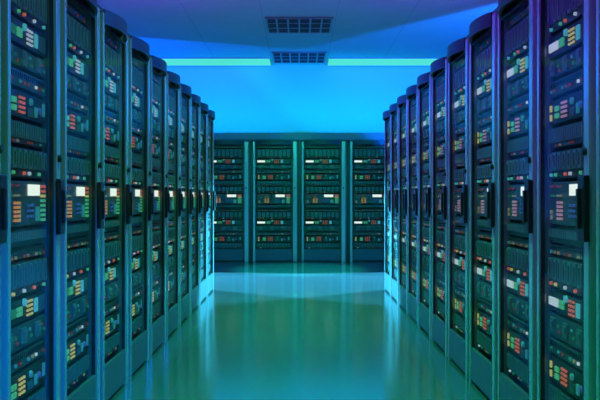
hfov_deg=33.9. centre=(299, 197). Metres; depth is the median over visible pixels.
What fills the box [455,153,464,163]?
grille
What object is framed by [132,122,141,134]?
switch
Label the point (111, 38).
switch
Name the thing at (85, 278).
grille
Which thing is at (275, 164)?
rack
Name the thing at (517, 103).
switch
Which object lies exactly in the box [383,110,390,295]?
rack
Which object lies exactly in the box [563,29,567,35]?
light
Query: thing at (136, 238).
shelf
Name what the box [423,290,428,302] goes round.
grille
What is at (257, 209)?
switch
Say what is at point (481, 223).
grille
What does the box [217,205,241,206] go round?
grille
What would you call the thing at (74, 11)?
switch
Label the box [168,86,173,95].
switch
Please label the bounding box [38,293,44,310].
grille
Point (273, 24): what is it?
ceiling vent
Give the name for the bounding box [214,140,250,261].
rack
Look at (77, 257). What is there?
shelf
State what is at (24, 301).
light
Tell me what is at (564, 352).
switch
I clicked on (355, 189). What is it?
shelf
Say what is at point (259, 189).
server
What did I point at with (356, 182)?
grille
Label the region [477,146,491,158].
grille
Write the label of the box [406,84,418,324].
rack
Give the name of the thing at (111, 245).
shelf
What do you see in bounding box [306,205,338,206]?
grille
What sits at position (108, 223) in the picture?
grille
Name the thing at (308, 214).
shelf
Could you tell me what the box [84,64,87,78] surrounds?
grille
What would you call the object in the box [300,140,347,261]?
rack
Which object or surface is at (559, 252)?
switch
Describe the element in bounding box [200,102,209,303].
rack
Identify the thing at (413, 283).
grille
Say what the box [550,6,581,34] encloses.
shelf
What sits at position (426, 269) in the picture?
switch
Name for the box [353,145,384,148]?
switch
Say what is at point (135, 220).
grille
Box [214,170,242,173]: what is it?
switch
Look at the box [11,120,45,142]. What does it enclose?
grille
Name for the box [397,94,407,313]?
rack
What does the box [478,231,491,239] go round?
switch
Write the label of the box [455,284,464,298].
switch
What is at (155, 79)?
switch
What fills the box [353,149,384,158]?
shelf
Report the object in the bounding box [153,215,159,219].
grille
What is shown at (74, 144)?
grille
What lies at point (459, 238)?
shelf
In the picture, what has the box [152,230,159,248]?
shelf
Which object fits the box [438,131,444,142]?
switch
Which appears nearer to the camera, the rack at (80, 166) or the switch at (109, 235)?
the rack at (80, 166)
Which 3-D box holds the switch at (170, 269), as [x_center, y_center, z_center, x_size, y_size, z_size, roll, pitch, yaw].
[-1.355,0.591,7.633,0.701,0.058,0.570,0,0,0]
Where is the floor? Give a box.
[108,261,489,399]
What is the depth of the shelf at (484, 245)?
5.32 m
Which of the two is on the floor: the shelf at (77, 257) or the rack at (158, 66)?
the rack at (158, 66)
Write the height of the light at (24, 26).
0.029 m
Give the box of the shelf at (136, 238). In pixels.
[132,234,141,255]
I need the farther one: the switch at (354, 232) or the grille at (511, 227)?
the switch at (354, 232)
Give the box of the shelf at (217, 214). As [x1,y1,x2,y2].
[214,211,242,218]
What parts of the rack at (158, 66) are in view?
post, mounting frame, door, kick panel, post, handle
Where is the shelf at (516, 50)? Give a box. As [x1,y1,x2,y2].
[508,42,527,61]
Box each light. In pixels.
[22,23,26,30]
[22,298,26,305]
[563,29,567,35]
[563,295,567,302]
[569,97,573,103]
[569,373,573,380]
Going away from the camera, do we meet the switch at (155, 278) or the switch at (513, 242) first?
the switch at (513, 242)
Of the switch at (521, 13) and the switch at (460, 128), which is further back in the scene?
the switch at (460, 128)
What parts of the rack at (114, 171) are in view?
post, blade, blade, mounting frame, panel, door, kick panel, port panel, blade, blade, post, handle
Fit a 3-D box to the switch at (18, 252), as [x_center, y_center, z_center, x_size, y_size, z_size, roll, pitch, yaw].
[-1.355,0.206,3.633,0.701,0.032,0.570,0,0,0]
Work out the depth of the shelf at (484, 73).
5.36 m
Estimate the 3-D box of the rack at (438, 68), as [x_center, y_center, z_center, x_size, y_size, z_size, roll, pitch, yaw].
[1.456,0.055,6.860,1.057,2.000,0.796,0,0,0]
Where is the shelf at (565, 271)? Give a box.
[550,256,581,296]
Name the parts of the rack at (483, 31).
post, blade, blade, door, kick panel, blade, blade, mounting frame, panel, handle, post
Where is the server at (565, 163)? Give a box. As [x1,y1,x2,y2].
[550,148,581,178]
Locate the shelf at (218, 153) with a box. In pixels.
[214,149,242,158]
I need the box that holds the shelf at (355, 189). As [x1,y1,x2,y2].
[353,187,384,192]
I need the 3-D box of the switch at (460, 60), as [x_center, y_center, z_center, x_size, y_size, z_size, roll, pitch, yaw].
[1.355,-0.838,6.087,0.701,0.045,0.570,0,0,0]
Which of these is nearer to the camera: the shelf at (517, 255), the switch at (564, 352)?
the switch at (564, 352)
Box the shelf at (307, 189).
[305,187,339,192]
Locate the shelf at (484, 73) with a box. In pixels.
[478,67,491,81]
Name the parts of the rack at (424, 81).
post, door, kick panel, mounting frame, handle, post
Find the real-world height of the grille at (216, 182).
0.054 m
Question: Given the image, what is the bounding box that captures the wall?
[167,65,429,132]
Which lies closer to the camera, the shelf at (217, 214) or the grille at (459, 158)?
the grille at (459, 158)
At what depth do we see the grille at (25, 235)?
3.66 m
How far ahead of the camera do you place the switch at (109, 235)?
5.35 m
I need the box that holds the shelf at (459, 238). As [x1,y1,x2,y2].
[455,234,464,254]
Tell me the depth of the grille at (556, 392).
3.84 m
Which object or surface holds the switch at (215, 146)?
attached to the rack at (232, 158)
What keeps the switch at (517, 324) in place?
attached to the rack at (517, 19)
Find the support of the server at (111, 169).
attached to the rack at (114, 171)
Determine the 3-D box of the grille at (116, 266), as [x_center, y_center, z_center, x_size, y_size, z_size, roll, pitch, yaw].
[-1.010,0.410,5.455,0.006,0.060,0.090,0,0,0]
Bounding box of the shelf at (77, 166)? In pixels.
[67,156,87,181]
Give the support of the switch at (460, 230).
attached to the rack at (457, 51)
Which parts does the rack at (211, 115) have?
post, door, kick panel, post, handle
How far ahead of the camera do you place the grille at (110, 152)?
5.29 m
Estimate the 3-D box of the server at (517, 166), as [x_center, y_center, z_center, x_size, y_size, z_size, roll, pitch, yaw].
[1.357,-0.128,4.487,0.695,0.105,0.570,0,0,0]
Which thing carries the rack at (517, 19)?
on the floor
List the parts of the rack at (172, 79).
post, mounting frame, door, kick panel, post, handle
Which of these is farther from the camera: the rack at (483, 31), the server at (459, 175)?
the server at (459, 175)
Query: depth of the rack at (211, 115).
11.12 m
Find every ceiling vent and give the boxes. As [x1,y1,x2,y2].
[265,17,333,32]
[271,52,326,62]
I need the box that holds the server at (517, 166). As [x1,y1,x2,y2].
[508,157,527,181]
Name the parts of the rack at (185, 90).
post, mounting frame, door, kick panel, post, handle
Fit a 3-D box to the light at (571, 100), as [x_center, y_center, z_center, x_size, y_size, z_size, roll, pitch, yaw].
[1.006,-0.357,3.630,0.013,0.027,0.028,0,0,0]
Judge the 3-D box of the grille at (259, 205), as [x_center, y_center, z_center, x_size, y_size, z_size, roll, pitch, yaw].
[-0.417,0.141,16.224,0.540,0.032,0.009,0,0,0]
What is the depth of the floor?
6.88 m
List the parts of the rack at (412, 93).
post, door, kick panel, handle, post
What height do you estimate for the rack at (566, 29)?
2.000 m
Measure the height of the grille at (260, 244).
0.066 m
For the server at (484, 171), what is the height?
0.105 m
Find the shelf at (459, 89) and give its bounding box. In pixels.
[455,85,464,95]
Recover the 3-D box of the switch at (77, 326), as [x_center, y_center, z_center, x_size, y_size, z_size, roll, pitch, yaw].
[-1.355,0.591,4.433,0.701,0.058,0.570,0,0,0]
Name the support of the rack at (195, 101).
on the floor
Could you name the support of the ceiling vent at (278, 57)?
in the ceiling
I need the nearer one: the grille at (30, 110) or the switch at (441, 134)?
the grille at (30, 110)
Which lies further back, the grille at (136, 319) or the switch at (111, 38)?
the grille at (136, 319)
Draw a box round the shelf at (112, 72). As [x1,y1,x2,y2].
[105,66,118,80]
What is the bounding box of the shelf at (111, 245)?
[105,239,118,264]
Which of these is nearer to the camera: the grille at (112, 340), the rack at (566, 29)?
the rack at (566, 29)
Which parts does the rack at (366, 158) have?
panel, post, door, kick panel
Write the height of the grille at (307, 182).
0.054 m
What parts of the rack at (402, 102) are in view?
post, kick panel, door, mounting frame, handle, post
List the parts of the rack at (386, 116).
post, door, kick panel, handle, post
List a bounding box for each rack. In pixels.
[0,0,7,399]
[1,0,65,399]
[60,0,104,399]
[100,6,132,399]
[128,33,153,379]
[150,54,169,356]
[166,71,182,339]
[180,83,193,325]
[190,94,201,313]
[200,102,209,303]
[207,110,215,295]
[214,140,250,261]
[251,140,299,261]
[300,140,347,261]
[348,140,384,261]
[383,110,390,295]
[389,103,398,303]
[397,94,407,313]
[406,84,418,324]
[417,72,431,338]
[430,56,447,356]
[447,35,468,378]
[469,7,497,399]
[498,0,536,399]
[537,0,595,399]
[596,0,599,399]
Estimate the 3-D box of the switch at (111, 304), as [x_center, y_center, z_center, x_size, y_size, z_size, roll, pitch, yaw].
[-1.355,0.591,5.233,0.701,0.058,0.570,0,0,0]
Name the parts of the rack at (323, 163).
panel, post, kick panel, panel, post, panel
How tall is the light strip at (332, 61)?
0.015 m
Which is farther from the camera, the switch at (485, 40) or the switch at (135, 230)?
the switch at (135, 230)
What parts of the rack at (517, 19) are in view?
post, blade, blade, panel, indicator panel, kick panel, blade, blade, mounting frame, port panel, port panel, blade, blade, handle, post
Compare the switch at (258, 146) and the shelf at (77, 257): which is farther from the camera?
the switch at (258, 146)
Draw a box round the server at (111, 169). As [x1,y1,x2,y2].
[105,163,118,183]
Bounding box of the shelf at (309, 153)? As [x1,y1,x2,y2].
[305,149,339,158]
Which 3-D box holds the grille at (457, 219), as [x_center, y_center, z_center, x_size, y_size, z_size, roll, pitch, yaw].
[1.008,0.141,6.087,0.009,0.032,0.540,0,0,0]
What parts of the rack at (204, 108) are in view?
post, door, kick panel, post, handle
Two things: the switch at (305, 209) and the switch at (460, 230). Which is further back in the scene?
the switch at (305, 209)
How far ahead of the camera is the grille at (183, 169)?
8.54 m
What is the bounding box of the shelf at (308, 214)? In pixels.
[305,211,339,218]
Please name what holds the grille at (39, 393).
attached to the rack at (31, 158)
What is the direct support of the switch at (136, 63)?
attached to the rack at (139, 174)
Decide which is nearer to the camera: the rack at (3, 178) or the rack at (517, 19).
the rack at (3, 178)
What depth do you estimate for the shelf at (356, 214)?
16.23 m
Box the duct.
[214,133,384,139]
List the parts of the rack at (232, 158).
kick panel, panel, post, panel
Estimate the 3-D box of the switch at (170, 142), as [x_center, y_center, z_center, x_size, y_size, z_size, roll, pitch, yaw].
[-1.355,-0.430,7.633,0.701,0.060,0.570,0,0,0]
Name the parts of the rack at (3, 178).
post, handle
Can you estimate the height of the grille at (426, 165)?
0.054 m
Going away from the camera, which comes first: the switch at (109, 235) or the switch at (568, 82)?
the switch at (568, 82)
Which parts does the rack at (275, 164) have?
panel, post, door, kick panel, panel, post, panel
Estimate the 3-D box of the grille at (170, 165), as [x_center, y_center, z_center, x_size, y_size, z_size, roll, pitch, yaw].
[-1.008,-0.243,7.633,0.009,0.054,0.540,0,0,0]
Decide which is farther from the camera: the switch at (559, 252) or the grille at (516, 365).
the grille at (516, 365)
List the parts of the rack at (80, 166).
post, indicator panel, blade, blade, mounting frame, port panel, kick panel, port panel, port panel, door, port panel, blade, blade, panel, post, handle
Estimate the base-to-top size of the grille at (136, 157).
0.054 m
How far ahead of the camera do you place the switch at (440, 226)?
6.98 m
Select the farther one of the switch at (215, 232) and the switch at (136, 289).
the switch at (215, 232)
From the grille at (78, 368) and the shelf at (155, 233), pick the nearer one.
the grille at (78, 368)
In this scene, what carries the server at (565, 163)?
attached to the rack at (566, 29)
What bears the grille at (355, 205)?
attached to the rack at (366, 158)
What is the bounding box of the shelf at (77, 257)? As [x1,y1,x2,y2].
[67,247,87,278]
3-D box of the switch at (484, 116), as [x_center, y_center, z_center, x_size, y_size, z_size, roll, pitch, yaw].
[1.355,-0.430,5.287,0.701,0.060,0.570,0,0,0]
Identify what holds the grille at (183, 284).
attached to the rack at (185, 90)
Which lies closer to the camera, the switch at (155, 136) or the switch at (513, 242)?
the switch at (513, 242)
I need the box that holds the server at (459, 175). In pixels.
[455,168,464,185]
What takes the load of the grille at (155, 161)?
attached to the rack at (158, 66)
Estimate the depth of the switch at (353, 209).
16.23 m
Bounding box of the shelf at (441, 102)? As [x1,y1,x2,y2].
[438,99,444,107]
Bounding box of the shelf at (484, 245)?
[478,239,491,264]
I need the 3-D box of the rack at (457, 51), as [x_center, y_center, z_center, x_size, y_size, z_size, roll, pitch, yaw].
[1.456,0.055,6.060,1.057,2.000,0.796,0,0,0]
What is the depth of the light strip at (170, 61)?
16.79 m
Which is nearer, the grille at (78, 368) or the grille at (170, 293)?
the grille at (78, 368)
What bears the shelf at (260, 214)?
attached to the rack at (275, 164)
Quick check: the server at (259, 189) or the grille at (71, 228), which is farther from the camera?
the server at (259, 189)
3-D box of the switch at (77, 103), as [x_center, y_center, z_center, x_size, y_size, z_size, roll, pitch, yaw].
[-1.355,-0.430,4.433,0.701,0.060,0.570,0,0,0]
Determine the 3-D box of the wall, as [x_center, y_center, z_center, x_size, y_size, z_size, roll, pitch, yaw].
[0.000,-0.640,17.425,11.500,3.690,0.150,0,0,0]
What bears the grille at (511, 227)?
attached to the rack at (517, 19)
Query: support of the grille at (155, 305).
attached to the rack at (158, 66)
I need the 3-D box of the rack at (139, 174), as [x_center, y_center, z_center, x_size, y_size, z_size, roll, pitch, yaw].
[-1.456,0.055,6.060,1.057,2.000,0.796,0,0,0]
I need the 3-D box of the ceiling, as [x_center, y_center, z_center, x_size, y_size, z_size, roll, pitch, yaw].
[0.000,-2.410,7.425,11.200,0.150,19.850,0,0,0]
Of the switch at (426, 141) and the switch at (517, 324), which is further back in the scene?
the switch at (426, 141)
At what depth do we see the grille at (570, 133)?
3.70 m
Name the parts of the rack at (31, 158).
post, blade, blade, indicator panel, indicator panel, panel, indicator panel, indicator panel, blade, blade, port panel, mounting frame, port panel, port panel, port panel, port panel, port panel, blade, blade, port panel, port panel, door, post, handle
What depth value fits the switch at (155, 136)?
6.96 m
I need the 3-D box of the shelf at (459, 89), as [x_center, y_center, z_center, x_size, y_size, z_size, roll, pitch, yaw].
[1.357,-0.728,6.087,0.695,0.145,0.570,0,0,0]
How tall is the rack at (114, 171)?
2.000 m
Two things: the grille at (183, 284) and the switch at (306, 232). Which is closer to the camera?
the grille at (183, 284)
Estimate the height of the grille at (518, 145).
0.054 m
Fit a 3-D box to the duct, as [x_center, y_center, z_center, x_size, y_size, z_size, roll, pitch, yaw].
[0.000,-1.008,16.361,3.240,0.123,0.278,0,0,0]
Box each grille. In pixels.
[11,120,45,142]
[11,229,45,241]
[28,108,32,117]
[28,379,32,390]
[28,387,45,399]
[38,35,44,53]
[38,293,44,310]
[67,135,88,151]
[67,224,88,233]
[67,355,88,385]
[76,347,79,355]
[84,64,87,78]
[84,277,87,290]
[105,145,119,158]
[105,220,119,227]
[105,332,119,354]
[115,84,118,95]
[115,265,118,277]
[132,153,141,163]
[132,217,141,223]
[132,315,141,332]
[152,158,159,167]
[152,302,159,316]
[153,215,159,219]
[168,162,173,170]
[168,291,173,303]
[181,166,185,172]
[181,282,185,292]
[215,181,241,183]
[215,243,241,246]
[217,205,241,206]
[259,181,289,183]
[259,205,289,206]
[259,243,289,246]
[306,181,338,183]
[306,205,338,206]
[306,243,338,246]
[355,181,383,183]
[355,205,383,206]
[355,243,383,246]
[412,282,415,291]
[423,163,428,170]
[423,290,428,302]
[437,158,444,167]
[437,301,444,315]
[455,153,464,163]
[455,217,461,222]
[455,314,464,331]
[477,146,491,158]
[477,220,487,226]
[477,330,491,353]
[507,136,527,152]
[507,223,523,232]
[507,353,527,382]
[549,122,581,143]
[549,229,577,240]
[549,384,569,399]
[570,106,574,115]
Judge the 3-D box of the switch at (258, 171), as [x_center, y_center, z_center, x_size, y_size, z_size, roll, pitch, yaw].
[-0.417,-0.430,16.570,0.570,0.060,0.701,0,0,0]
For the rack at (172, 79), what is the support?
on the floor
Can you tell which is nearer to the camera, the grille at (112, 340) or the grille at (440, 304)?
the grille at (112, 340)
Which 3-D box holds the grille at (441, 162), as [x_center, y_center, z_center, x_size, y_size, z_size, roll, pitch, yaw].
[1.008,-0.243,6.887,0.009,0.054,0.540,0,0,0]
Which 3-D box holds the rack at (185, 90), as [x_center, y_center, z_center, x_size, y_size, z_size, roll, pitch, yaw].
[-1.456,0.055,8.460,1.057,2.000,0.796,0,0,0]
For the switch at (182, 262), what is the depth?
8.57 m
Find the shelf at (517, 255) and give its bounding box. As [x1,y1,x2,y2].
[508,246,527,277]
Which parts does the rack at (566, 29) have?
post, blade, blade, indicator panel, indicator panel, mounting frame, indicator panel, indicator panel, blade, blade, port panel, panel, port panel, port panel, port panel, port panel, blade, blade, handle, post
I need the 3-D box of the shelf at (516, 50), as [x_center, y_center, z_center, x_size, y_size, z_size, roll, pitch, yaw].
[1.357,-0.728,4.487,0.695,0.145,0.570,0,0,0]
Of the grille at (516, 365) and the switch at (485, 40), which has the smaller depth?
the grille at (516, 365)
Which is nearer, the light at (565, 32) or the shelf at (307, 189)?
the light at (565, 32)
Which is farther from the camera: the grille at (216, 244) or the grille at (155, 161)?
the grille at (216, 244)
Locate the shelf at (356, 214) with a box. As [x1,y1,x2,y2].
[353,211,384,218]
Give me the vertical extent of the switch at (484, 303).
0.058 m
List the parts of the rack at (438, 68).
post, door, kick panel, mounting frame, handle, post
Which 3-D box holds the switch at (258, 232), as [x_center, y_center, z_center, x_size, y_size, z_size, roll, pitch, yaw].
[-0.417,0.591,16.570,0.570,0.058,0.701,0,0,0]
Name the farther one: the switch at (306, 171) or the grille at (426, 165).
the switch at (306, 171)
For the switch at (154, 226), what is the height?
0.032 m
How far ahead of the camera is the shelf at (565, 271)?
3.72 m
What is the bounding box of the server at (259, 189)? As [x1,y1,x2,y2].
[257,187,290,192]
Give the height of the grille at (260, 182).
0.054 m
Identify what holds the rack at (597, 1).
on the floor
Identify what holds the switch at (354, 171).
attached to the rack at (366, 158)
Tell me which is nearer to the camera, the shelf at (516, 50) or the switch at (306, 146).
the shelf at (516, 50)
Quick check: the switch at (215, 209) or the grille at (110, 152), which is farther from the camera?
the switch at (215, 209)
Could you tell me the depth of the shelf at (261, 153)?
16.23 m
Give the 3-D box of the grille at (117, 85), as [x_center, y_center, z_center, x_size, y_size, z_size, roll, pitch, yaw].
[-1.010,-0.598,5.455,0.006,0.060,0.090,0,0,0]
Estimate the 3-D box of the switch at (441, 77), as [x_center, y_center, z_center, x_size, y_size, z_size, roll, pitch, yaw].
[1.355,-0.838,6.887,0.701,0.045,0.570,0,0,0]
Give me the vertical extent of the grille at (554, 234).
0.032 m
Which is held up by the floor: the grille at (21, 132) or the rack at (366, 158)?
the rack at (366, 158)
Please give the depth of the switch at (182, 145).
8.56 m
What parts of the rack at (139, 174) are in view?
post, blade, mounting frame, door, kick panel, post, handle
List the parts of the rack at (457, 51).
post, blade, blade, door, kick panel, mounting frame, handle, post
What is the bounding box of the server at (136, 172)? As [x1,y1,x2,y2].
[132,168,141,185]
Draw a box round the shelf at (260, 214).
[257,211,290,218]
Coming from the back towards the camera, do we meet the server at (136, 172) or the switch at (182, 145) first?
the switch at (182, 145)
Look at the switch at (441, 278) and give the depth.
7.00 m
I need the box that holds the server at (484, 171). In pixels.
[478,164,491,183]
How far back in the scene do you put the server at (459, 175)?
6.16 m
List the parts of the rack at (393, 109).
post, door, kick panel, handle, post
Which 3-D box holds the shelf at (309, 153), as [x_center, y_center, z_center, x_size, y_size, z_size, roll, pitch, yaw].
[0.383,-0.728,16.573,0.570,0.145,0.695,0,0,0]
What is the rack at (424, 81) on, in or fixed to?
on the floor
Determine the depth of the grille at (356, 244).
16.22 m
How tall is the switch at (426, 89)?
0.045 m
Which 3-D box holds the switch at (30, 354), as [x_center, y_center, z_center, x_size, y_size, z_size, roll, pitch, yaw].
[-1.355,0.591,3.633,0.701,0.058,0.570,0,0,0]
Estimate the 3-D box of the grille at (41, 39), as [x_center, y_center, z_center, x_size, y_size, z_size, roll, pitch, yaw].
[-1.010,-0.598,3.855,0.006,0.060,0.090,0,0,0]
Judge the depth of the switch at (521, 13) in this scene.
4.54 m
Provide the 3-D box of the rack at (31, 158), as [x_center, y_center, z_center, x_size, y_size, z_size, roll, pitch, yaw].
[-1.456,0.055,3.660,1.057,2.000,0.796,0,0,0]
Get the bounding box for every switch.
[11,67,44,96]
[11,245,44,260]
[11,339,44,373]
[67,0,87,26]
[67,92,87,113]
[67,237,87,247]
[67,315,87,339]
[105,32,118,51]
[105,109,118,125]
[105,231,118,239]
[105,298,118,315]
[132,55,141,70]
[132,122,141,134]
[132,227,141,233]
[132,285,141,299]
[152,72,159,84]
[152,131,159,141]
[152,224,159,229]
[152,275,159,286]
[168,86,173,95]
[168,138,173,147]
[168,267,173,277]
[181,144,184,151]
[181,261,184,269]
[214,145,242,148]
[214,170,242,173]
[214,231,242,234]
[215,209,242,210]
[257,145,290,148]
[257,170,290,173]
[257,209,290,210]
[257,231,290,234]
[305,145,339,148]
[305,170,339,173]
[305,209,339,210]
[305,231,339,234]
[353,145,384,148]
[353,170,384,173]
[353,209,384,210]
[353,231,384,234]
[424,87,428,96]
[424,139,428,147]
[424,267,428,276]
[438,74,444,85]
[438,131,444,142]
[438,224,444,228]
[438,275,444,286]
[455,56,464,71]
[455,122,464,135]
[455,227,464,233]
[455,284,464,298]
[478,34,491,52]
[478,110,491,126]
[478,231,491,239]
[478,297,491,314]
[508,3,527,28]
[508,94,527,114]
[508,237,527,247]
[508,313,527,336]
[550,69,581,97]
[550,245,581,259]
[550,337,581,370]
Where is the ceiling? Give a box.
[98,0,497,64]
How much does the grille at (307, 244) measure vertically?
0.066 m
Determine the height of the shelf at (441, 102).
0.145 m
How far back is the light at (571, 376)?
3.62 m
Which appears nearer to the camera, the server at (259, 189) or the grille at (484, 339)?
the grille at (484, 339)
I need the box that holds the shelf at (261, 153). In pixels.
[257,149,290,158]
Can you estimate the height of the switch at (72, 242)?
0.032 m
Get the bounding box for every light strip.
[161,58,270,65]
[328,58,439,65]
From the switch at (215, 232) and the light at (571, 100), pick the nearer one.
the light at (571, 100)
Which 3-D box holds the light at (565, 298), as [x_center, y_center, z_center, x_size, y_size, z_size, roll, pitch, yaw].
[1.006,0.384,3.715,0.013,0.029,0.030,0,0,0]
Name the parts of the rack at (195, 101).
post, mounting frame, door, kick panel, post, handle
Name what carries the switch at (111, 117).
attached to the rack at (114, 171)

